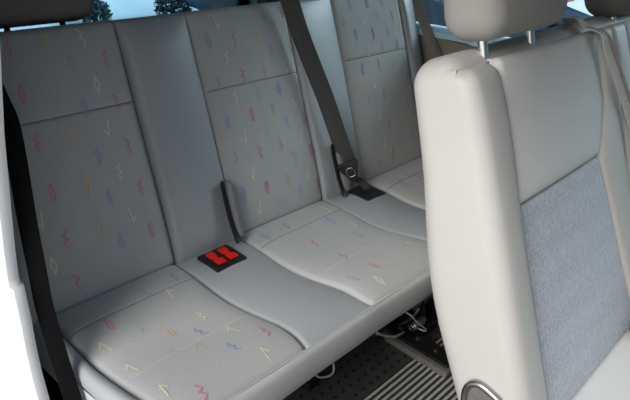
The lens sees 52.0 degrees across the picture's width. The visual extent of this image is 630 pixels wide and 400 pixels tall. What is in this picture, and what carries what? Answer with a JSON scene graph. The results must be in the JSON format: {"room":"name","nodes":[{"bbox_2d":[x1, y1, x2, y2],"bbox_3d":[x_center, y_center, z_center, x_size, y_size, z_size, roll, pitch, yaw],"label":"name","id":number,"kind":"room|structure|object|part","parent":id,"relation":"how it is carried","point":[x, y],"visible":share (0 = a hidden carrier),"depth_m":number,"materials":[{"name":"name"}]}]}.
{"room":"vehicle interior","nodes":[
{"label":"vehicle interior","id":0,"kind":"room"},
{"bbox_2d":[41,336,441,399],"bbox_3d":[0.430,0.716,1.787,3.850,0.060,2.000,29,35,34],"label":"floor","id":1,"kind":"structure","parent":0,"point":[52,386],"depth_m":1.81,"materials":[{"name":"black rubber"}]},
{"bbox_2d":[283,326,441,399],"bbox_3d":[0.133,0.432,2.164,0.432,0.008,1.520,29,35,34],"label":"rubber mat","id":2,"kind":"object","parent":1,"relation":"on","point":[367,366],"visible":0.08,"depth_m":1.99,"materials":[{"name":"black rubber"}]},
{"bbox_2d":[0,0,438,399],"bbox_3d":[-0.031,-0.116,1.930,0.951,1.149,1.717,29,35,34],"label":"seat","id":3,"kind":"object","parent":2,"relation":"on","point":[203,236],"depth_m":1.68,"materials":[{"name":"grey fabric"}]},
{"bbox_3d":[-0.587,-0.076,1.546,0.285,0.601,0.422,29,35,34],"label":"backrest panel","id":4,"kind":"part","parent":3,"relation":"part of","materials":[{"name":"grey fabric"}]},
{"bbox_3d":[-0.318,0.311,1.480,0.508,0.093,0.365,29,35,34],"label":"cushion panel","id":5,"kind":"part","parent":3,"relation":"part of","materials":[{"name":"grey fabric"}]},
{"bbox_3d":[-0.238,0.034,1.831,0.096,0.164,0.021,29,35,34],"label":"slot trim","id":6,"kind":"part","parent":3,"relation":"part of","materials":[{"name":"black plastic"}]},
{"bbox_3d":[-0.170,-0.255,1.969,0.285,0.601,0.384,29,35,34],"label":"backrest panel","id":7,"kind":"part","parent":3,"relation":"part of","materials":[{"name":"grey fabric"}]},
{"bbox_2d":[315,363,334,378],"bbox_3d":[0.001,0.490,1.917,0.168,0.093,0.054,-15,35,-34],"label":"cable","id":8,"kind":"object","parent":3,"relation":"attached to","point":[333,364],"visible":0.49,"depth_m":1.94,"materials":[{"name":"silver metal"}]},
{"bbox_3d":[0.082,0.140,1.887,0.508,0.093,0.380,29,35,34],"label":"cushion panel","id":9,"kind":"part","parent":3,"relation":"part of","materials":[{"name":"grey fabric"}]},
{"bbox_3d":[0.079,-0.100,2.153,0.095,0.162,0.021,29,35,34],"label":"slot trim","id":10,"kind":"part","parent":3,"relation":"part of","materials":[{"name":"black plastic"}]},
{"bbox_3d":[0.236,-0.428,2.381,0.285,0.601,0.384,29,35,34],"label":"backrest panel","id":11,"kind":"part","parent":3,"relation":"part of","materials":[{"name":"grey fabric"}]},
{"bbox_3d":[0.239,0.413,2.001,0.017,0.118,0.195,26,33,30],"label":"release rod","id":12,"kind":"part","parent":3,"relation":"part of","materials":[{"name":"silver metal"}]},
{"bbox_3d":[0.490,-0.035,2.301,0.508,0.093,0.387,29,35,34],"label":"cushion panel","id":13,"kind":"part","parent":3,"relation":"part of","materials":[{"name":"grey fabric"}]},
{"bbox_3d":[0.271,0.403,2.137,0.173,0.070,0.015,-9,33,-28],"label":"lever","id":14,"kind":"part","parent":3,"relation":"part of","materials":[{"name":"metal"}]},
{"bbox_3d":[0.272,0.381,2.114,0.150,0.163,0.412,29,35,34],"label":"latch bracket","id":15,"kind":"part","parent":3,"relation":"part of","materials":[{"name":"metal"}]},
{"bbox_2d":[405,312,426,331],"bbox_3d":[0.320,0.386,2.027,0.038,0.174,0.171,23,32,27],"label":"cable","id":16,"kind":"object","parent":3,"relation":"hanging from","point":[425,330],"visible":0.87,"depth_m":2.01,"materials":[{"name":"silver metal"}]},
{"bbox_3d":[0.359,0.351,2.208,0.150,0.144,0.150,29,35,34],"label":"bracket plate","id":17,"kind":"part","parent":3,"relation":"part of","materials":[{"name":"black paint"}]},
{"bbox_2d":[380,319,450,377],"bbox_3d":[0.332,0.469,2.090,0.275,0.046,0.085,29,35,34],"label":"rail","id":18,"kind":"object","parent":2,"relation":"on","point":[416,345],"visible":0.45,"depth_m":2.07,"materials":[{"name":"black metal"}]},
{"bbox_2d":[364,337,457,399],"bbox_3d":[0.660,0.716,1.765,0.998,0.012,1.520,29,35,34],"label":"carpet","id":19,"kind":"object","parent":1,"relation":"on","point":[415,381],"visible":0.1,"depth_m":1.96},
{"bbox_2d":[414,0,629,399],"bbox_3d":[0.860,0.099,1.543,0.961,1.321,1.240,29,35,34],"label":"seat","id":20,"kind":"object","parent":19,"relation":"on","point":[525,138],"visible":0.98,"depth_m":1.29,"materials":[{"name":"grey leather"}]},
{"bbox_3d":[0.344,0.425,1.292,0.123,0.119,0.015,29,35,34],"label":"recline handle","id":21,"kind":"part","parent":20,"relation":"part of","materials":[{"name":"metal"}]},
{"bbox_3d":[0.317,-0.290,1.218,0.063,0.136,0.019,29,35,34],"label":"headrest post","id":22,"kind":"part","parent":20,"relation":"part of","materials":[{"name":"silver metal"}]},
{"bbox_3d":[0.450,-0.346,1.353,0.063,0.136,0.019,29,35,34],"label":"headrest post","id":23,"kind":"part","parent":20,"relation":"part of","materials":[{"name":"silver metal"}]},
{"bbox_3d":[0.503,-0.192,1.419,0.192,0.292,0.481,29,35,34],"label":"panel","id":24,"kind":"part","parent":20,"relation":"part of","materials":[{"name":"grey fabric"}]},
{"bbox_2d":[546,21,564,27],"bbox_3d":[0.590,-0.405,1.550,0.055,0.034,0.065,29,35,34],"label":"outlet","id":25,"kind":"object","parent":20,"relation":"attached to","point":[557,24],"depth_m":1.53,"materials":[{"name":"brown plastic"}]},
{"bbox_2d":[558,16,629,129],"bbox_3d":[0.789,-0.090,1.664,0.515,0.702,0.094,9,29,4],"label":"belt","id":26,"kind":"object","parent":20,"relation":"attached to","point":[609,49],"visible":0.99,"depth_m":1.53,"materials":[{"name":"grey fabric"}]},
{"bbox_2d":[252,0,272,3],"bbox_3d":[-0.824,-0.814,2.400,0.060,1.740,1.950,29,35,34],"label":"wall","id":27,"kind":"structure","parent":0,"point":[253,1],"depth_m":3.02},
{"bbox_2d":[232,0,252,6],"bbox_3d":[-0.799,-0.992,2.301,0.006,0.750,1.630,29,35,34],"label":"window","id":28,"kind":"structure","parent":27,"relation":"in","point":[235,2],"depth_m":2.98,"materials":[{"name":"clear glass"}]},
{"bbox_2d":[272,0,477,64],"bbox_3d":[1.187,-0.338,2.004,3.820,1.740,0.060,29,35,34],"label":"wall","id":29,"kind":"structure","parent":0,"point":[446,47],"depth_m":2.53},
{"bbox_2d":[412,0,441,58],"bbox_3d":[0.427,-0.442,2.632,0.430,1.150,0.045,29,35,34],"label":"belt","id":30,"kind":"object","parent":29,"relation":"hanging from","point":[418,5],"visible":0.21,"depth_m":2.52,"materials":[{"name":"dark grey woven webbing"}]},
{"bbox_2d":[416,22,510,44],"bbox_3d":[0.581,-0.624,2.466,0.915,0.129,0.070,29,35,34],"label":"trim","id":31,"kind":"structure","parent":29,"relation":"attached to","point":[442,32],"depth_m":2.50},
{"bbox_3d":[-1.064,-0.329,1.456,1.140,1.740,0.060,29,35,34],"label":"wall","id":32,"kind":"structure","parent":0,"visible":0},
{"bbox_2d":[0,51,49,399],"bbox_3d":[-0.609,-0.093,1.132,0.298,1.740,0.098,29,35,34],"label":"trim","id":33,"kind":"structure","parent":32,"relation":"attached to","point":[21,375],"depth_m":1.29,"materials":[{"name":"white plastic"}]},
{"bbox_2d":[2,82,81,399],"bbox_3d":[-0.548,0.078,1.233,0.430,1.360,0.063,25,33,29],"label":"belt","id":34,"kind":"object","parent":32,"relation":"hanging from","point":[17,162],"visible":0.96,"depth_m":1.26,"materials":[{"name":"black woven fabric webbing"}]},
{"bbox_3d":[0.637,-0.839,0.944,3.850,0.060,1.980,29,35,34],"label":"ceiling","id":35,"kind":"structure","parent":0,"visible":0},
{"bbox_2d":[280,0,369,189],"bbox_3d":[-0.028,-0.672,1.947,0.594,1.336,0.078,15,29,14],"label":"belt","id":36,"kind":"object","parent":35,"relation":"hanging from","point":[292,9],"visible":1,"depth_m":2.07,"materials":[{"name":"black woven fabric webbing"},{"name":"black plastic"},{"name":"metal"}]},
{"bbox_3d":[0.119,-0.092,2.147,0.037,0.038,0.004,6,29,-2],"label":"tongue frame","id":37,"kind":"part","parent":36,"relation":"part of","materials":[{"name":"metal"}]},
{"label":"outside","id":38,"kind":"structure","parent":0,"visible":0},
{"bbox_2d":[0,0,593,31],"bbox_3d":[-0.499,-2.532,8.661,38.000,0.070,38.000,29,35,34],"label":"ground","id":39,"kind":"structure","parent":38,"point":[121,9],"depth_m":7.77,"materials":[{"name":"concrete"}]},
{"bbox_2d":[82,0,112,22],"bbox_3d":[-2.362,-2.037,6.927,0.378,0.304,0.368,29,35,34],"label":"shrub","id":40,"kind":"object","parent":39,"relation":"on","point":[99,6],"visible":0.61,"depth_m":6.86,"materials":[{"name":"green plant"}]},
{"bbox_2d":[153,0,191,14],"bbox_3d":[-1.637,-2.242,7.408,0.473,0.365,0.446,29,35,34],"label":"shrub","id":41,"kind":"object","parent":39,"relation":"on","point":[174,5],"visible":0.84,"depth_m":7.32,"materials":[{"name":"green plant"}]},
{"bbox_2d":[185,0,590,37],"bbox_3d":[0.653,-1.968,6.343,4.100,1.419,1.700,29,35,34],"label":"parked car","id":42,"kind":"object","parent":39,"relation":"on","point":[434,9],"visible":0.08,"depth_m":5.60,"materials":[{"name":"blue paint"}]}
]}

